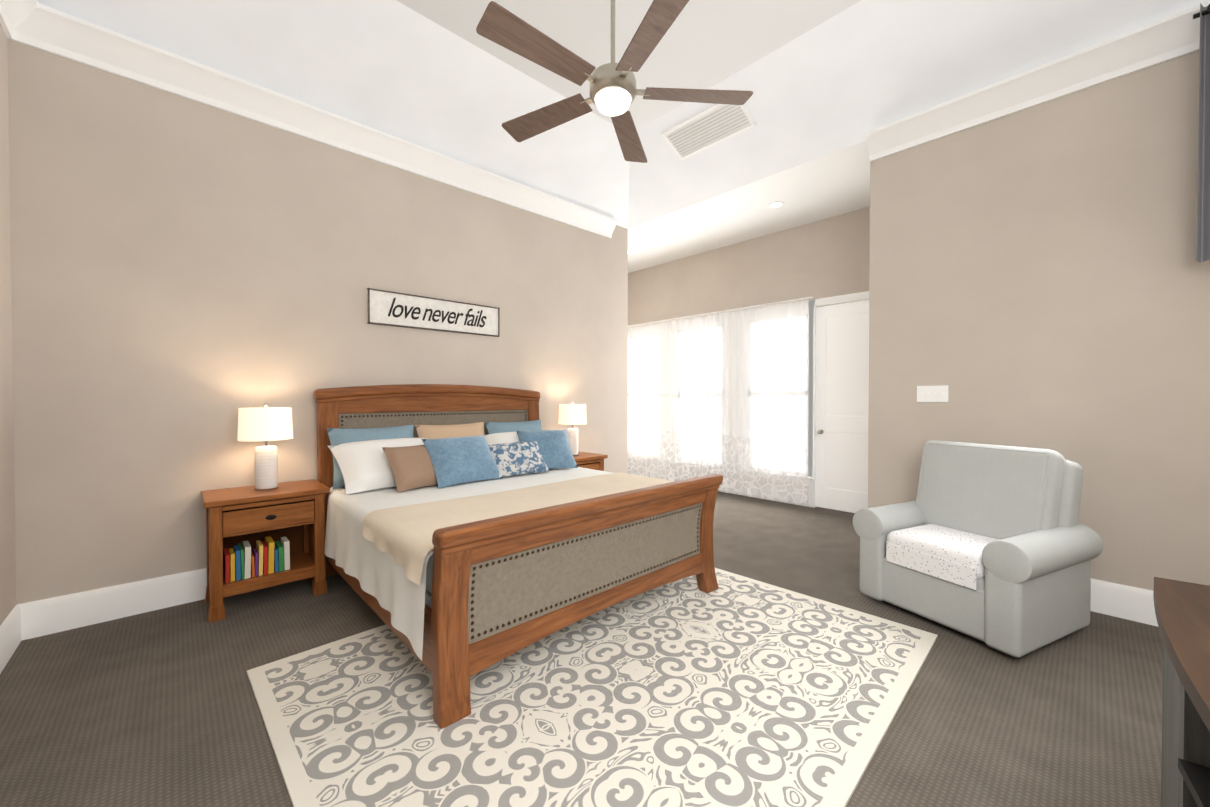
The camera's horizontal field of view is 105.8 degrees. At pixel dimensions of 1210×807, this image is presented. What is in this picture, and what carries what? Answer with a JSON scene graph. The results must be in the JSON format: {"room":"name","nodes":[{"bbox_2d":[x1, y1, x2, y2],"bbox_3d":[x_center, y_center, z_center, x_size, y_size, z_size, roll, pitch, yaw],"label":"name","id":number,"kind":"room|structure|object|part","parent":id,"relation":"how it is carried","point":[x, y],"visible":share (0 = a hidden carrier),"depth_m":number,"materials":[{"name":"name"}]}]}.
{"room":"bedroom","nodes":[
{"label":"bedroom","id":0,"kind":"room"},
{"bbox_2d":[0,24,16,624],"bbox_3d":[-1.554,-0.667,0.614,0.120,4.000,5.310,-1,1,-43],"label":"wall","id":1,"kind":"structure","parent":0,"point":[8,604],"depth_m":2.41,"materials":[{"name":"paint"}]},
{"bbox_2d":[0,603,27,673],"bbox_3d":[-1.504,1.232,0.685,0.018,0.200,5.070,-1,1,-43],"label":"baseboard","id":2,"kind":"structure","parent":1,"relation":"attached to","point":[14,629],"depth_m":2.40,"materials":[{"name":"white"}]},
{"bbox_2d":[0,0,43,50],"bbox_3d":[-1.465,-2.053,0.680,0.125,0.190,5.070,-1,1,-43],"label":"crown molding","id":3,"kind":"structure","parent":1,"relation":"attached to","point":[21,21],"depth_m":2.48,"materials":[{"name":"white wood"}]},
{"bbox_2d":[7,39,627,603],"bbox_3d":[-1.520,-0.712,4.206,4.850,4.000,0.120,-1,1,-43],"label":"wall","id":4,"kind":"structure","parent":0,"point":[189,277],"depth_m":3.05,"materials":[{"name":"paint"}]},
{"bbox_2d":[24,568,206,638],"bbox_3d":[-1.462,1.188,4.190,4.820,0.200,0.018,-1,1,-43],"label":"baseboard","id":5,"kind":"structure","parent":4,"relation":"attached to","point":[29,620],"depth_m":2.76,"materials":[{"name":"white"}]},
{"bbox_2d":[40,5,617,237],"bbox_3d":[-1.491,-2.095,4.048,4.400,0.190,0.125,-1,1,-43],"label":"crown molding","id":6,"kind":"structure","parent":4,"relation":"attached to","point":[74,38],"depth_m":3.25,"materials":[{"name":"white wood"}]},
{"bbox_2d":[367,288,499,336],"bbox_3d":[-1.490,-0.799,4.128,1.200,0.285,0.026,-1,1,-43],"label":"love sign","id":7,"kind":"object","parent":4,"relation":"attached to","point":[391,308],"visible":1,"depth_m":4.06,"materials":[{"name":"white wood"}]},
{"bbox_2d":[0,491,1162,806],"bbox_3d":[0.222,1.347,3.495,6.780,0.100,7.200,-1,1,-43],"label":"floor","id":8,"kind":"structure","parent":0,"point":[160,707],"depth_m":2.01,"materials":[{"name":"carpet"}]},
{"bbox_2d":[201,479,329,622],"bbox_3d":[-2.277,0.940,3.083,0.650,0.725,0.470,-1,1,-43],"label":"nightstand","id":9,"kind":"object","parent":8,"relation":"on","point":[256,540],"visible":1,"depth_m":2.97,"materials":[{"name":"brown wood"}]},
{"bbox_2d":[223,536,289,582],"bbox_3d":[-2.282,1.005,3.001,0.332,0.200,0.186,-1,1,-43],"label":"books","id":10,"kind":"object","parent":9,"relation":"on","point":[269,557],"depth_m":2.94,"materials":[{"name":"multicoloured paper"}]},
{"bbox_2d":[238,403,292,490],"bbox_3d":[-2.274,0.285,3.071,0.300,0.580,0.300,-1,1,-43],"label":"lamp","id":11,"kind":"object","parent":9,"relation":"on","point":[266,424],"visible":1,"depth_m":3.01,"materials":[{"name":"white fabric"}]},
{"bbox_2d":[314,384,722,728],"bbox_3d":[-0.688,0.569,3.314,2.105,1.460,2.284,-1,1,-43],"label":"bed","id":12,"kind":"object","parent":8,"relation":"on","point":[471,530],"visible":1,"depth_m":2.68,"materials":[{"name":"brown wood"}]},
{"bbox_3d":[-0.703,0.814,3.333,1.900,0.410,1.960,-1,1,-43],"label":"mattress","id":13,"kind":"part","parent":12,"relation":"part of","materials":[{"name":"white fabric"}]},
{"bbox_2d":[360,472,674,585],"bbox_3d":[-0.292,0.663,2.894,2.105,0.150,0.839,-1,1,-43],"label":"throw","id":14,"kind":"object","parent":12,"relation":"on","point":[402,535],"depth_m":2.51,"materials":[{"name":"beige fabric"}]},
{"bbox_2d":[573,451,607,470],"bbox_3d":[-0.350,0.917,4.894,0.610,0.725,0.470,-1,1,-43],"label":"nightstand","id":15,"kind":"object","parent":8,"relation":"on","point":[594,461],"visible":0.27,"depth_m":4.84,"materials":[{"name":"brown wood"}]},
{"bbox_2d":[558,401,586,455],"bbox_3d":[-0.347,0.263,4.882,0.300,0.580,0.300,-1,1,-43],"label":"lamp","id":16,"kind":"object","parent":15,"relation":"on","point":[572,414],"visible":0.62,"depth_m":4.78,"materials":[{"name":"white fabric"}]},
{"bbox_2d":[247,568,937,806],"bbox_3d":[0.060,1.304,2.396,2.800,0.012,2.300,-1,1,-45],"label":"rug","id":17,"kind":"object","parent":8,"relation":"on","point":[734,690],"visible":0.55,"depth_m":1.94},
{"bbox_2d":[853,440,1102,657],"bbox_3d":[2.257,0.775,2.843,0.860,1.030,0.956,0,1,-25],"label":"armchair","id":18,"kind":"object","parent":8,"relation":"on","point":[998,547],"visible":1,"depth_m":2.62,"materials":[{"name":"grey fabric"}]},
{"bbox_2d":[886,524,998,589],"bbox_3d":[2.167,0.901,2.800,0.753,0.190,0.678,-1,1,-43],"label":"throw blanket","id":19,"kind":"object","parent":18,"relation":"on","point":[949,554],"depth_m":2.68,"materials":[{"name":"white fabric"}]},
{"bbox_2d":[1153,577,1209,806],"bbox_3d":[1.119,0.891,0.479,0.565,0.887,1.776,1,1,40],"label":"tv console","id":20,"kind":"object","parent":8,"relation":"on","point":[1182,610],"visible":1,"depth_m":0.97,"materials":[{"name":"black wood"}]},
{"bbox_2d":[37,0,1208,272],"bbox_3d":[0.215,-2.442,3.441,6.600,0.520,7.040,-1,1,-43],"label":"ceiling","id":21,"kind":"structure","parent":0,"point":[819,78],"depth_m":3.38,"materials":[{"name":"paint"}]},
{"bbox_2d":[476,0,752,162],"bbox_3d":[0.005,-2.070,2.402,1.398,1.040,1.445,-1,1,-43],"label":"ceiling fan","id":22,"kind":"object","parent":21,"relation":"hanging from","point":[613,91],"visible":1,"depth_m":2.32,"materials":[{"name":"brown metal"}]},
{"bbox_2d":[661,104,755,160],"bbox_3d":[0.921,-2.479,4.145,0.316,0.147,0.800,-1,1,-43],"label":"ceiling vent","id":23,"kind":"object","parent":21,"relation":"in","point":[713,125],"visible":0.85,"depth_m":4.13,"materials":[{"name":"white metal"}]},
{"bbox_2d":[768,201,783,207],"bbox_3d":[1.892,-2.198,5.061,0.169,0.007,0.169,0,1,23],"label":"recessed light","id":24,"kind":"object","parent":21,"relation":"in","point":[776,204],"depth_m":5.05,"materials":[{"name":"white"}]},
{"bbox_2d":[628,207,869,489],"bbox_3d":[1.822,-0.480,6.465,0.150,3.480,4.630,-1,1,-43],"label":"wall","id":25,"kind":"structure","parent":0,"point":[826,257],"depth_m":6.05,"materials":[{"name":"paint"}]},
{"bbox_2d":[718,490,807,505],"bbox_3d":[1.336,1.155,6.879,0.018,0.200,3.390,-1,1,-43],"label":"baseboard","id":26,"kind":"structure","parent":25,"relation":"attached to","point":[718,490],"depth_m":6.00,"materials":[{"name":"white wood"}]},
{"bbox_2d":[807,301,813,485],"bbox_3d":[1.430,-0.135,6.835,0.220,2.260,3.380,-1,1,-43],"label":"window","id":27,"kind":"structure","parent":25,"relation":"in","point":[810,480],"depth_m":5.60,"materials":[{"name":"white"}]},
{"bbox_2d":[628,296,812,504],"bbox_3d":[1.298,-0.038,6.760,0.054,2.519,3.470,-1,1,-43],"label":"sheer curtain","id":28,"kind":"object","parent":27,"relation":"hanging from","point":[724,393],"visible":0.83,"depth_m":6.35,"materials":[{"name":"white fabric"}]},
{"bbox_2d":[808,291,868,512],"bbox_3d":[2.868,0.007,5.265,0.117,2.535,1.050,-1,1,-43],"label":"door","id":29,"kind":"structure","parent":25,"relation":"attached to","point":[838,452],"depth_m":5.39,"materials":[{"name":"white wood"}]},
{"bbox_2d":[868,50,1209,590],"bbox_3d":[3.019,-0.697,3.004,0.120,4.000,2.290,-1,1,-43],"label":"wall","id":30,"kind":"structure","parent":0,"point":[1039,275],"depth_m":2.94,"materials":[{"name":"paint"}]},
{"bbox_2d":[917,385,948,401],"bbox_3d":[2.487,-0.073,3.479,0.017,0.125,0.200,-1,1,-43],"label":"switch plate","id":31,"kind":"object","parent":30,"relation":"attached to","point":[932,393],"visible":1,"depth_m":3.48,"materials":[{"name":"white plastic"}]},
{"bbox_2d":[865,0,1209,161],"bbox_3d":[2.879,-2.081,2.958,0.125,0.190,2.140,-1,1,-43],"label":"crown molding","id":32,"kind":"structure","parent":30,"relation":"attached to","point":[1176,35],"depth_m":2.96,"materials":[{"name":"white wood"}]},
{"bbox_2d":[1090,578,1157,626],"bbox_3d":[2.959,1.203,2.991,0.018,0.200,2.260,-1,1,-43],"label":"baseboard","id":33,"kind":"structure","parent":30,"relation":"attached to","point":[1108,598],"depth_m":2.78,"materials":[{"name":"white"}]},
{"bbox_2d":[1193,3,1209,261],"bbox_3d":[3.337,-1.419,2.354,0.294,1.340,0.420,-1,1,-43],"label":"television","id":34,"kind":"object","parent":30,"relation":"hanging from","point":[1203,217],"visible":1,"depth_m":2.41,"materials":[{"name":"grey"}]}
]}

